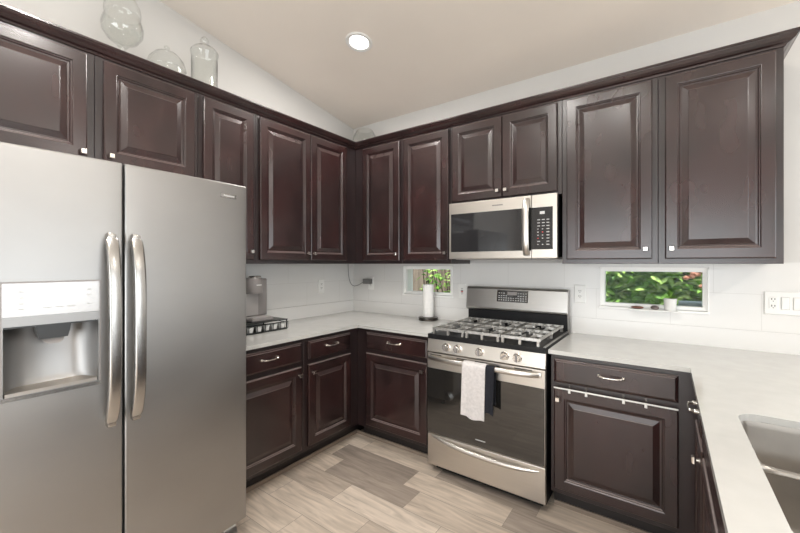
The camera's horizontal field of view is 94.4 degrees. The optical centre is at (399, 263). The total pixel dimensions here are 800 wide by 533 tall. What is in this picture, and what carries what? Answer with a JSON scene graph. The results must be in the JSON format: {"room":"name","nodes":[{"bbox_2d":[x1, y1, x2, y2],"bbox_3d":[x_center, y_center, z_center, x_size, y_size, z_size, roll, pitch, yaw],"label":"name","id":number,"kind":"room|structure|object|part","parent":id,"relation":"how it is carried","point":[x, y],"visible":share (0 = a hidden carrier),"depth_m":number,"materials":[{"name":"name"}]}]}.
{"room":"kitchen","nodes":[
{"label":"kitchen","id":0,"kind":"room"},
{"bbox_2d":[0,0,352,140],"bbox_3d":[-2.297,-0.489,1.427,0.152,3.764,6.008,0,0,36],"label":"wall","id":1,"kind":"structure","parent":0,"point":[162,25],"depth_m":2.44,"materials":[{"name":"paint"}]},
{"bbox_2d":[0,21,93,157],"bbox_3d":[-1.844,-0.762,1.589,0.376,0.550,0.773,0,0,36],"label":"upper cabinet","id":2,"kind":"object","parent":1,"relation":"attached to","point":[47,85],"visible":0.93,"depth_m":1.66,"materials":[{"name":"brown wood"}]},
{"bbox_3d":[-1.505,-0.535,1.760,0.025,0.025,0.025,0,0,36],"label":"knob","id":3,"kind":"part","parent":2,"relation":"part of","materials":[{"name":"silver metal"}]},
{"bbox_2d":[94,55,196,176],"bbox_3d":[-1.473,-0.762,2.104,0.376,0.550,0.493,0,0,36],"label":"upper cabinet","id":4,"kind":"object","parent":1,"relation":"attached to","point":[141,119],"visible":0.84,"depth_m":1.97,"materials":[{"name":"brown wood"}]},
{"bbox_3d":[-1.440,-0.539,1.849,0.025,0.025,0.025,0,0,36],"label":"knob","id":5,"kind":"part","parent":4,"relation":"part of","materials":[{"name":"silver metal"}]},
{"bbox_2d":[100,0,143,51],"bbox_3d":[-1.536,-1.292,2.050,0.196,0.508,0.196,0,0,36],"label":"glass jar","id":6,"kind":"object","parent":4,"relation":"on","point":[104,12],"visible":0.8,"depth_m":2.05,"materials":[{"name":"clear glass"}]},
{"bbox_2d":[147,45,186,73],"bbox_3d":[-1.405,-1.175,2.231,0.212,0.275,0.212,0,0,36],"label":"glass jar","id":7,"kind":"object","parent":4,"relation":"on","point":[166,45],"visible":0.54,"depth_m":2.21,"materials":[{"name":"clear glass"}]},
{"bbox_2d":[197,93,254,263],"bbox_3d":[-1.217,-0.518,2.460,0.376,1.037,0.383,0,0,36],"label":"upper cabinet","id":8,"kind":"object","parent":1,"relation":"attached to","point":[225,132],"visible":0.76,"depth_m":2.36,"materials":[{"name":"brown wood"}]},
{"bbox_2d":[190,37,218,87],"bbox_3d":[-1.274,-1.260,2.413,0.166,0.446,0.166,0,0,36],"label":"glass jar","id":9,"kind":"object","parent":8,"relation":"on","point":[201,37],"visible":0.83,"depth_m":2.40,"materials":[{"name":"clear glass"}]},
{"bbox_2d":[246,264,352,309],"bbox_3d":[-1.008,0.243,3.081,0.008,0.500,1.800,0,0,36],"label":"backsplash","id":10,"kind":"structure","parent":1,"relation":"attached to","point":[288,285],"depth_m":3.28,"materials":[{"name":"white tile"}]},
{"bbox_2d":[255,114,355,263],"bbox_3d":[-0.716,-0.518,3.156,0.376,1.037,1.329,0,0,36],"label":"upper cabinet","id":11,"kind":"object","parent":1,"relation":"attached to","point":[305,183],"visible":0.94,"depth_m":2.83,"materials":[{"name":"brown wood"}]},
{"bbox_3d":[-0.836,-0.519,2.727,0.020,0.985,0.444,0,0,36],"label":"door","id":12,"kind":"part","parent":11,"relation":"part of","materials":[{"name":"brown wood"}]},
{"bbox_3d":[-0.587,-0.519,3.073,0.020,0.985,0.402,0,0,36],"label":"door","id":13,"kind":"part","parent":11,"relation":"part of","materials":[{"name":"brown wood"}]},
{"bbox_2d":[0,2,799,149],"bbox_3d":[0.044,-1.052,1.587,2.783,0.055,3.006,0,0,36],"label":"crown molding","id":14,"kind":"structure","parent":11,"relation":"attached to","point":[10,15],"depth_m":2.07,"materials":[{"name":"brown wood"}]},
{"bbox_2d":[318,279,323,292],"bbox_3d":[-0.732,0.208,3.449,0.008,0.123,0.070,0,0,36],"label":"wall outlet","id":15,"kind":"object","parent":1,"relation":"attached to","point":[320,282],"visible":1,"depth_m":3.44,"materials":[{"name":"white plastic"}]},
{"bbox_2d":[236,429,633,532],"bbox_3d":[0.406,1.443,-0.525,6.900,0.100,6.400,0,0,36],"label":"floor","id":16,"kind":"structure","parent":0,"point":[361,483],"depth_m":2.17,"materials":[{"name":"brown wood"}]},
{"bbox_2d":[0,142,245,532],"bbox_3d":[-1.355,0.507,1.682,1.003,1.771,0.924,0,0,36],"label":"refrigerator","id":17,"kind":"object","parent":16,"relation":"on","point":[123,286],"visible":1,"depth_m":1.36,"materials":[{"name":"grey metal"}]},
{"bbox_3d":[-1.155,0.115,1.236,0.007,0.106,0.241,0,0,38],"label":"dispenser panel","id":18,"kind":"part","parent":17,"relation":"part of","materials":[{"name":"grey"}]},
{"bbox_3d":[-1.204,0.432,1.256,0.111,1.621,0.409,0,0,36],"label":"freezer door","id":19,"kind":"part","parent":17,"relation":"part of","materials":[{"name":"metal"}]},
{"bbox_3d":[-1.034,0.240,1.334,0.074,0.706,0.038,0,0,36],"label":"handle","id":20,"kind":"part","parent":17,"relation":"part of","materials":[{"name":"grey metal"}]},
{"bbox_3d":[-0.989,0.240,1.396,0.074,0.706,0.038,0,0,36],"label":"handle","id":21,"kind":"part","parent":17,"relation":"part of","materials":[{"name":"grey metal"}]},
{"bbox_3d":[-0.932,0.432,1.633,0.111,1.621,0.509,0,0,36],"label":"door","id":22,"kind":"part","parent":17,"relation":"part of","materials":[{"name":"metal"}]},
{"bbox_2d":[246,339,302,487],"bbox_3d":[-1.046,0.947,2.451,0.664,0.892,0.563,0,0,36],"label":"base cabinet","id":23,"kind":"object","parent":16,"relation":"on","point":[274,373],"visible":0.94,"depth_m":2.31,"materials":[{"name":"brown wood"}]},
{"bbox_3d":[-0.791,0.582,2.265,0.034,0.018,0.130,0,0,36],"label":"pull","id":24,"kind":"part","parent":23,"relation":"part of","materials":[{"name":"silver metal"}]},
{"bbox_3d":[-0.813,0.594,2.280,0.020,0.128,0.509,0,0,36],"label":"drawer","id":25,"kind":"part","parent":23,"relation":"part of","materials":[{"name":"brown wood"}]},
{"bbox_2d":[246,430,356,492],"bbox_3d":[-0.723,1.380,2.546,0.010,0.026,1.245,0,0,36],"label":"trim","id":26,"kind":"structure","parent":16,"relation":"on","point":[261,482],"depth_m":2.56,"materials":[{"name":"wood"}]},
{"bbox_2d":[296,328,363,460],"bbox_3d":[-0.546,0.947,3.145,0.664,0.892,1.147,0,0,36],"label":"base cabinet","id":27,"kind":"object","parent":16,"relation":"on","point":[330,361],"visible":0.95,"depth_m":2.69,"materials":[{"name":"brown wood"}]},
{"bbox_3d":[-0.508,0.594,2.704,0.020,0.128,0.416,0,0,36],"label":"drawer","id":28,"kind":"part","parent":27,"relation":"part of","materials":[{"name":"brown wood"}]},
{"bbox_3d":[-0.508,0.971,2.704,0.020,0.560,0.416,0,0,36],"label":"door","id":29,"kind":"part","parent":27,"relation":"part of","materials":[{"name":"brown wood"}]},
{"bbox_2d":[246,300,467,350],"bbox_3d":[-0.451,0.436,2.731,1.304,0.130,1.714,0,0,36],"label":"countertop","id":30,"kind":"structure","parent":27,"relation":"on","point":[307,321],"depth_m":3.12,"materials":[{"name":"white stone"}]},
{"bbox_2d":[246,317,287,334],"bbox_3d":[-1.058,0.442,2.664,0.306,0.074,0.385,0,0,36],"label":"tray","id":31,"kind":"object","parent":30,"relation":"on","point":[274,318],"visible":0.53,"depth_m":2.63,"materials":[{"name":"grey metal"}]},
{"bbox_2d":[247,327,253,333],"bbox_3d":[-1.019,0.454,2.519,0.049,0.040,0.049,0,0,36],"label":"pod","id":32,"kind":"object","parent":31,"relation":"in","point":[250,329],"visible":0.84,"depth_m":2.50,"materials":[{"name":"white plastic"}]},
{"bbox_2d":[255,326,261,331],"bbox_3d":[-0.983,0.454,2.570,0.049,0.040,0.049,0,0,36],"label":"pod","id":33,"kind":"object","parent":31,"relation":"in","point":[259,327],"visible":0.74,"depth_m":2.56,"materials":[{"name":"white plastic"}]},
{"bbox_2d":[246,276,272,322],"bbox_3d":[-1.059,0.245,2.689,0.257,0.320,0.195,0,0,36],"label":"coffee maker","id":34,"kind":"object","parent":31,"relation":"on","point":[256,286],"visible":0.77,"depth_m":2.64,"materials":[{"name":"grey plastic"}]},
{"bbox_3d":[-1.060,0.293,2.655,0.004,0.160,0.097,0,0,36],"label":"splash plate","id":35,"kind":"part","parent":34,"relation":"part of","materials":[{"name":"grey plastic"}]},
{"bbox_3d":[-1.006,0.377,2.636,0.090,0.003,0.143,0,0,36],"label":"drip plate","id":36,"kind":"part","parent":34,"relation":"part of","materials":[{"name":"grey plastic"}]},
{"bbox_3d":[-1.061,0.408,2.666,0.300,0.006,0.385,0,0,36],"label":"plate","id":37,"kind":"part","parent":31,"relation":"part of","materials":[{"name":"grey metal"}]},
{"bbox_2d":[270,323,276,329],"bbox_3d":[-0.909,0.454,2.671,0.049,0.040,0.049,0,0,36],"label":"pod","id":38,"kind":"object","parent":31,"relation":"in","point":[275,324],"visible":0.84,"depth_m":2.66,"materials":[{"name":"white plastic"}]},
{"bbox_2d":[418,280,437,320],"bbox_3d":[0.241,0.309,3.161,0.168,0.340,0.168,0,0,36],"label":"paper towel holder","id":39,"kind":"object","parent":30,"relation":"on","point":[421,318],"visible":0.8,"depth_m":3.11,"materials":[{"name":"grey metal"}]},
{"bbox_2d":[423,284,433,316],"bbox_3d":[0.241,0.313,3.161,0.093,0.274,0.093,0,0,36],"label":"paper towel roll","id":40,"kind":"object","parent":39,"relation":"on","point":[428,290],"visible":0.98,"depth_m":3.12,"materials":[{"name":"white paper"}]},
{"bbox_2d":[356,429,427,457],"bbox_3d":[-0.050,1.380,2.834,0.765,0.026,0.010,0,0,36],"label":"trim","id":41,"kind":"structure","parent":16,"relation":"on","point":[383,440],"depth_m":2.83,"materials":[{"name":"wood"}]},
{"bbox_2d":[358,328,428,453],"bbox_3d":[0.102,0.947,2.979,0.688,0.892,0.664,0,0,36],"label":"base cabinet","id":42,"kind":"object","parent":16,"relation":"on","point":[392,367],"visible":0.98,"depth_m":2.73,"materials":[{"name":"brown wood"}]},
{"bbox_3d":[-0.035,0.594,2.723,0.556,0.128,0.020,0,0,36],"label":"drawer","id":43,"kind":"part","parent":42,"relation":"part of","materials":[{"name":"brown wood"}]},
{"bbox_3d":[-0.035,0.971,2.723,0.556,0.560,0.020,0,0,36],"label":"door","id":44,"kind":"part","parent":42,"relation":"part of","materials":[{"name":"brown wood"}]},
{"bbox_2d":[427,286,568,505],"bbox_3d":[0.670,0.786,2.512,0.764,1.214,0.721,0,0,36],"label":"gas range","id":45,"kind":"object","parent":16,"relation":"on","point":[512,330],"visible":0.94,"depth_m":2.28,"materials":[{"name":"silver metal"}]},
{"bbox_3d":[0.296,0.541,2.393,0.054,0.054,0.031,0,0,36],"label":"knob","id":46,"kind":"part","parent":45,"relation":"part of","materials":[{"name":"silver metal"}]},
{"bbox_3d":[0.360,0.541,2.346,0.054,0.054,0.031,0,0,36],"label":"knob","id":47,"kind":"part","parent":45,"relation":"part of","materials":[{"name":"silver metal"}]},
{"bbox_2d":[461,360,488,420],"bbox_3d":[0.450,0.762,2.232,0.154,0.337,0.071,0,0,36],"label":"dish towel","id":48,"kind":"object","parent":45,"relation":"hanging from","point":[473,373],"visible":0.96,"depth_m":2.21,"materials":[{"name":"white fabric"}]},
{"bbox_3d":[0.482,0.541,2.259,0.054,0.054,0.031,0,0,36],"label":"knob","id":49,"kind":"part","parent":45,"relation":"part of","materials":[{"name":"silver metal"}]},
{"bbox_3d":[0.475,0.619,2.245,0.728,0.033,0.060,0,0,36],"label":"handle","id":50,"kind":"part","parent":45,"relation":"part of","materials":[{"name":"silver metal"}]},
{"bbox_3d":[0.486,1.163,2.252,0.692,0.052,0.038,0,0,36],"label":"handle","id":51,"kind":"part","parent":45,"relation":"part of","materials":[{"name":"silver metal"}]},
{"bbox_3d":[0.502,0.542,2.275,0.760,0.085,0.032,0,0,36],"label":"control panel","id":52,"kind":"part","parent":45,"relation":"part of","materials":[{"name":"metal"}]},
{"bbox_3d":[0.502,1.233,2.276,0.760,0.204,0.029,0,0,36],"label":"storage drawer","id":53,"kind":"part","parent":45,"relation":"part of","materials":[{"name":"metal"}]},
{"bbox_3d":[0.501,0.858,2.274,0.760,0.535,0.033,0,0,36],"label":"oven door","id":54,"kind":"part","parent":45,"relation":"part of","materials":[{"name":"metal"}]},
{"bbox_2d":[484,365,495,415],"bbox_3d":[0.507,0.743,2.193,0.113,0.287,0.047,0,0,36],"label":"dish towel","id":55,"kind":"object","parent":45,"relation":"hanging from","point":[490,375],"visible":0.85,"depth_m":2.17,"materials":[{"name":"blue fabric"}]},
{"bbox_2d":[428,325,568,353],"bbox_3d":[0.672,0.483,2.512,0.759,0.033,0.610,0,0,36],"label":"cooktop","id":56,"kind":"object","parent":45,"relation":"in","point":[505,345],"depth_m":2.28,"materials":[{"name":"metal"}]},
{"bbox_3d":[0.609,0.541,2.167,0.054,0.054,0.031,0,0,36],"label":"knob","id":57,"kind":"part","parent":45,"relation":"part of","materials":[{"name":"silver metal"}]},
{"bbox_3d":[0.839,0.243,2.768,0.235,0.087,0.012,0,0,36],"label":"display panel","id":58,"kind":"part","parent":45,"relation":"part of","materials":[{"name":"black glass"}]},
{"bbox_3d":[0.670,0.541,2.123,0.054,0.054,0.031,0,0,36],"label":"knob","id":59,"kind":"part","parent":45,"relation":"part of","materials":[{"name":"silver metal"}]},
{"bbox_2d":[554,499,650,532],"bbox_3d":[1.184,1.380,1.946,0.705,0.026,0.010,0,0,36],"label":"trim","id":60,"kind":"structure","parent":16,"relation":"on","point":[628,527],"depth_m":2.01,"materials":[{"name":"wood"}]},
{"bbox_2d":[551,354,696,532],"bbox_3d":[1.281,0.947,2.131,0.653,0.892,0.664,0,0,36],"label":"base cabinet","id":61,"kind":"object","parent":16,"relation":"on","point":[630,463],"depth_m":1.87,"materials":[{"name":"brown wood"}]},
{"bbox_3d":[1.075,0.582,1.891,0.130,0.018,0.034,0,0,36],"label":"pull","id":62,"kind":"part","parent":61,"relation":"part of","materials":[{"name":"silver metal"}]},
{"bbox_3d":[1.081,0.681,1.899,0.555,0.048,0.012,0,0,36],"label":"door rail","id":63,"kind":"part","parent":61,"relation":"part of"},
{"bbox_3d":[1.091,0.594,1.912,0.557,0.128,0.020,0,0,36],"label":"drawer","id":64,"kind":"part","parent":61,"relation":"part of","materials":[{"name":"brown wood"}]},
{"bbox_3d":[1.091,0.971,1.912,0.557,0.560,0.020,0,0,36],"label":"door","id":65,"kind":"part","parent":61,"relation":"part of","materials":[{"name":"brown wood"}]},
{"bbox_2d":[687,396,703,532],"bbox_3d":[1.645,0.947,1.608,0.656,0.892,1.081,0,0,36],"label":"base cabinet","id":66,"kind":"object","parent":16,"relation":"on","point":[696,459],"visible":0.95,"depth_m":1.47,"materials":[{"name":"brown wood"}]},
{"bbox_3d":[1.192,0.582,1.512,0.034,0.018,0.130,0,0,36],"label":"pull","id":67,"kind":"part","parent":66,"relation":"part of","materials":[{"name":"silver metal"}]},
{"bbox_3d":[1.113,0.738,1.393,0.025,0.025,0.025,0,0,36],"label":"knob","id":68,"kind":"part","parent":66,"relation":"part of","materials":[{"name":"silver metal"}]},
{"bbox_3d":[1.214,0.594,1.496,0.020,0.128,0.345,0,0,36],"label":"drawer","id":69,"kind":"part","parent":66,"relation":"part of","materials":[{"name":"brown wood"}]},
{"bbox_3d":[1.214,0.971,1.496,0.020,0.560,0.345,0,0,36],"label":"door","id":70,"kind":"part","parent":66,"relation":"part of","materials":[{"name":"brown wood"}]},
{"bbox_2d":[702,422,772,532],"bbox_3d":[1.054,0.947,0.767,0.662,0.892,0.974,0,0,36],"label":"base cabinet","id":71,"kind":"object","parent":16,"relation":"on","point":[712,521],"visible":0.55,"depth_m":1.10,"materials":[{"name":"brown wood"}]},
{"bbox_3d":[0.948,0.971,1.127,0.020,0.560,0.462,0,0,36],"label":"door","id":72,"kind":"part","parent":71,"relation":"part of","materials":[{"name":"brown wood"}]},
{"bbox_3d":[0.813,0.594,0.939,0.020,0.128,0.923,0,0,36],"label":"false drawer","id":73,"kind":"part","parent":71,"relation":"part of","materials":[{"name":"brown wood"}]},
{"bbox_3d":[0.587,0.947,0.131,0.665,0.892,0.601,0,0,36],"label":"base cabinet","id":74,"kind":"object","parent":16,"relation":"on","visible":0},
{"bbox_2d":[548,317,799,532],"bbox_3d":[0.954,0.436,1.113,1.324,0.130,2.700,0,0,36],"label":"countertop","id":75,"kind":"structure","parent":74,"relation":"on","point":[737,376],"depth_m":1.56,"materials":[{"name":"white stone"}]},
{"bbox_2d":[740,421,799,532],"bbox_3d":[1.052,0.603,0.790,0.427,0.200,0.728,0,0,36],"label":"sink","id":76,"kind":"object","parent":75,"relation":"in","point":[776,448],"visible":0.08,"depth_m":1.13,"materials":[{"name":"metal"}]},
{"bbox_3d":[1.200,0.590,0.996,0.427,0.176,0.222,0,0,36],"label":"bowl","id":77,"kind":"part","parent":76,"relation":"part of","materials":[{"name":"metal"}]},
{"bbox_3d":[0.980,0.603,0.691,0.427,0.200,0.482,0,0,36],"label":"bowl","id":78,"kind":"part","parent":76,"relation":"part of","materials":[{"name":"metal"}]},
{"bbox_2d":[160,0,799,128],"bbox_3d":[0.406,-1.921,-0.525,6.820,1.111,6.320,0,0,36],"label":"ceiling","id":79,"kind":"structure","parent":0,"point":[423,54],"depth_m":2.46,"materials":[{"name":"paint"}]},
{"bbox_2d":[345,32,372,51],"bbox_3d":[-0.284,-1.531,2.561,0.188,0.036,0.186,0,0,36],"label":"recessed light","id":80,"kind":"object","parent":79,"relation":"in","point":[357,41],"visible":1,"depth_m":2.56,"materials":[{"name":"white plastic"}]},
{"bbox_2d":[353,1,799,262],"bbox_3d":[2.208,-0.007,1.978,6.820,2.800,0.152,0,0,36],"label":"wall","id":81,"kind":"structure","parent":0,"point":[785,17],"depth_m":2.23,"materials":[{"name":"paint"}]},
{"bbox_2d":[368,277,373,289],"bbox_3d":[-0.286,0.193,3.665,0.070,0.123,0.008,0,0,36],"label":"wall outlet","id":82,"kind":"object","parent":81,"relation":"attached to","point":[370,286],"visible":0.73,"depth_m":3.66,"materials":[{"name":"white plastic"}]},
{"bbox_2d":[348,269,371,285],"bbox_3d":[-0.394,0.114,3.691,0.258,0.223,0.055,0,0,22],"label":"power adapter","id":83,"kind":"object","parent":82,"relation":"attached to","point":[365,281],"visible":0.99,"depth_m":3.65,"materials":[{"name":"grey"}]},
{"bbox_2d":[356,139,402,263],"bbox_3d":[-0.108,-0.518,3.309,0.521,1.037,0.376,0,0,36],"label":"upper cabinet","id":84,"kind":"object","parent":81,"relation":"attached to","point":[379,168],"visible":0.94,"depth_m":3.15,"materials":[{"name":"brown wood"}]},
{"bbox_2d":[402,266,452,297],"bbox_3d":[0.281,0.154,3.348,0.522,0.267,0.160,0,0,36],"label":"window","id":85,"kind":"structure","parent":81,"relation":"in","point":[407,270],"depth_m":3.36,"materials":[{"name":"white plastic"}]},
{"bbox_3d":[0.281,0.281,3.348,0.522,0.013,0.160,0,0,36],"label":"sill","id":86,"kind":"part","parent":85,"relation":"part of","materials":[{"name":"white plastic"}]},
{"bbox_2d":[403,127,469,263],"bbox_3d":[0.286,-0.518,3.025,0.448,1.037,0.376,0,0,36],"label":"upper cabinet","id":87,"kind":"object","parent":81,"relation":"attached to","point":[427,157],"visible":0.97,"depth_m":2.88,"materials":[{"name":"brown wood"}]},
{"bbox_3d":[0.198,-0.519,2.900,0.415,0.985,0.020,0,0,36],"label":"door","id":88,"kind":"part","parent":87,"relation":"part of","materials":[{"name":"brown wood"}]},
{"bbox_2d":[458,284,465,298],"bbox_3d":[0.518,0.228,3.085,0.070,0.123,0.009,0,0,36],"label":"wall outlet","id":89,"kind":"object","parent":81,"relation":"attached to","point":[461,287],"visible":1,"depth_m":3.08,"materials":[{"name":"white plastic"}]},
{"bbox_2d":[460,287,463,294],"bbox_3d":[0.517,0.228,3.083,0.033,0.066,0.003,0,0,36],"label":"receptacle","id":90,"kind":"object","parent":89,"relation":"attached to","point":[461,288],"depth_m":3.08,"materials":[{"name":"grey plastic"}]},
{"bbox_2d":[452,101,561,203],"bbox_3d":[0.784,-0.738,2.666,0.779,0.598,0.376,0,0,36],"label":"upper cabinet","id":91,"kind":"object","parent":81,"relation":"attached to","point":[519,153],"visible":0.94,"depth_m":2.50,"materials":[{"name":"brown wood"}]},
{"bbox_3d":[0.545,-0.735,2.650,0.380,0.555,0.020,0,0,36],"label":"door","id":92,"kind":"part","parent":91,"relation":"part of","materials":[{"name":"brown wood"}]},
{"bbox_2d":[449,193,561,259],"bbox_3d":[0.764,-0.233,2.636,0.748,0.408,0.447,0,0,36],"label":"microwave","id":93,"kind":"object","parent":91,"relation":"attached to","point":[524,227],"visible":0.98,"depth_m":2.46,"materials":[{"name":"silver metal"}]},
{"bbox_3d":[0.607,-0.236,2.553,0.590,0.402,0.030,0,0,36],"label":"door","id":94,"kind":"part","parent":93,"relation":"part of","materials":[{"name":"metal"}]},
{"bbox_3d":[0.803,-0.236,2.365,0.042,0.370,0.052,0,0,36],"label":"handle","id":95,"kind":"part","parent":93,"relation":"part of","materials":[{"name":"silver metal"}]},
{"bbox_3d":[0.816,-0.222,2.383,0.051,0.274,0.002,0,0,36],"label":"door edge panel","id":96,"kind":"part","parent":93,"relation":"part of","materials":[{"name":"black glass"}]},
{"bbox_3d":[0.892,-0.224,2.328,0.130,0.266,0.003,0,0,36],"label":"keypad glass","id":97,"kind":"part","parent":93,"relation":"part of","materials":[{"name":"black glass"}]},
{"bbox_3d":[0.911,-0.236,2.333,0.156,0.402,0.030,0,0,36],"label":"control panel","id":98,"kind":"part","parent":93,"relation":"part of","materials":[{"name":"metal"}]},
{"bbox_3d":[0.846,-0.735,2.433,0.354,0.555,0.020,0,0,36],"label":"door","id":99,"kind":"part","parent":91,"relation":"part of","materials":[{"name":"brown wood"}]},
{"bbox_2d":[353,262,799,333],"bbox_3d":[1.225,0.243,2.587,4.208,0.500,0.008,0,0,36],"label":"backsplash","id":100,"kind":"structure","parent":81,"relation":"attached to","point":[736,291],"depth_m":2.46,"materials":[{"name":"white tile"}]},
{"bbox_2d":[575,285,585,302],"bbox_3d":[1.246,0.208,2.561,0.070,0.123,0.008,0,0,36],"label":"wall outlet","id":101,"kind":"object","parent":81,"relation":"attached to","point":[580,290],"visible":1,"depth_m":2.56,"materials":[{"name":"white plastic"}]},
{"bbox_2d":[577,289,582,298],"bbox_3d":[1.244,0.208,2.559,0.033,0.066,0.003,0,0,36],"label":"receptacle","id":102,"kind":"object","parent":101,"relation":"attached to","point":[579,291],"depth_m":2.56,"materials":[{"name":"white plastic"}]},
{"bbox_2d":[562,77,657,263],"bbox_3d":[1.301,-0.518,2.294,0.493,1.037,0.376,0,0,36],"label":"upper cabinet","id":103,"kind":"object","parent":81,"relation":"attached to","point":[610,136],"visible":0.97,"depth_m":2.15,"materials":[{"name":"brown wood"}]},
{"bbox_2d":[599,267,709,313],"bbox_3d":[1.601,0.159,2.363,0.573,0.273,0.216,0,0,36],"label":"window","id":104,"kind":"structure","parent":81,"relation":"in","point":[704,309],"depth_m":2.30,"materials":[{"name":"white plastic"}]},
{"bbox_2d":[631,306,642,308],"bbox_3d":[1.498,0.275,2.340,0.070,0.018,0.039,0,0,36],"label":"stone","id":105,"kind":"object","parent":104,"relation":"on","point":[635,307],"visible":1,"depth_m":2.33,"materials":[{"name":"brown stone"}]},
{"bbox_2d":[650,305,658,309],"bbox_3d":[1.573,0.271,2.287,0.044,0.027,0.026,0,0,36],"label":"stone","id":106,"kind":"object","parent":104,"relation":"on","point":[653,307],"visible":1,"depth_m":2.28,"materials":[{"name":"stone"}]},
{"bbox_3d":[1.617,0.288,2.385,0.573,0.013,0.160,0,0,36],"label":"sill","id":107,"kind":"part","parent":104,"relation":"part of","materials":[{"name":"white paint"}]},
{"bbox_2d":[663,290,676,310],"bbox_3d":[1.641,0.220,2.246,0.071,0.126,0.069,0,0,15],"label":"potted plant","id":108,"kind":"object","parent":104,"relation":"on","point":[670,303],"visible":1,"depth_m":2.23,"materials":[{"name":"green plant"}]},
{"bbox_3d":[1.640,0.247,2.246,0.069,0.073,0.069,0,0,36],"label":"pot","id":109,"kind":"part","parent":108,"relation":"part of","materials":[{"name":"white ceramic"}]},
{"bbox_2d":[658,47,783,263],"bbox_3d":[1.700,-0.518,2.007,0.487,1.037,0.376,0,0,36],"label":"upper cabinet","id":110,"kind":"object","parent":81,"relation":"attached to","point":[721,124],"visible":1,"depth_m":1.86,"materials":[{"name":"brown wood"}]},
{"bbox_3d":[1.448,-0.082,1.972,0.025,0.025,0.025,0,0,36],"label":"knob","id":111,"kind":"part","parent":110,"relation":"part of","materials":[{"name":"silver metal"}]},
{"bbox_2d":[764,291,799,315],"bbox_3d":[2.057,0.212,1.976,0.162,0.123,0.010,0,0,36],"label":"outlet","id":112,"kind":"object","parent":81,"relation":"attached to","point":[778,303],"visible":1,"depth_m":1.98,"materials":[{"name":"white plastic"}]},
{"bbox_2d":[769,297,776,308],"bbox_3d":[2.018,0.212,2.002,0.033,0.066,0.003,0,0,36],"label":"receptacle","id":113,"kind":"object","parent":112,"relation":"attached to","point":[772,300],"depth_m":2.00,"materials":[{"name":"white plastic"}]},
{"bbox_3d":[2.947,1.593,5.143,10.000,0.200,5.830,0,0,36],"label":"ground","id":114,"kind":"structure","parent":0,"visible":0},
{"bbox_2d":[416,269,449,292],"bbox_3d":[0.433,0.722,3.953,0.518,1.544,0.416,0,0,36],"label":"shrub","id":115,"kind":"object","parent":114,"relation":"on","point":[437,274],"visible":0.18,"depth_m":3.96,"materials":[{"name":"green plant"}]},
{"bbox_2d":[413,269,692,295],"bbox_3d":[1.464,0.543,3.901,6.244,1.900,0.060,0,0,36],"label":"fence","id":116,"kind":"object","parent":114,"relation":"on","point":[417,285],"visible":0.02,"depth_m":4.66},
{"bbox_2d":[606,271,701,304],"bbox_3d":[2.030,0.472,3.019,1.317,2.044,0.583,0,0,36],"label":"shrub","id":117,"kind":"object","parent":114,"relation":"on","point":[652,290],"visible":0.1,"depth_m":2.92,"materials":[{"name":"green plant"}]},
{"bbox_2d":[678,300,701,306],"bbox_3d":[2.080,0.875,2.459,0.370,1.235,0.160,0,0,36],"label":"wall","id":118,"kind":"structure","parent":114,"relation":"on","point":[680,302],"depth_m":2.48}
]}

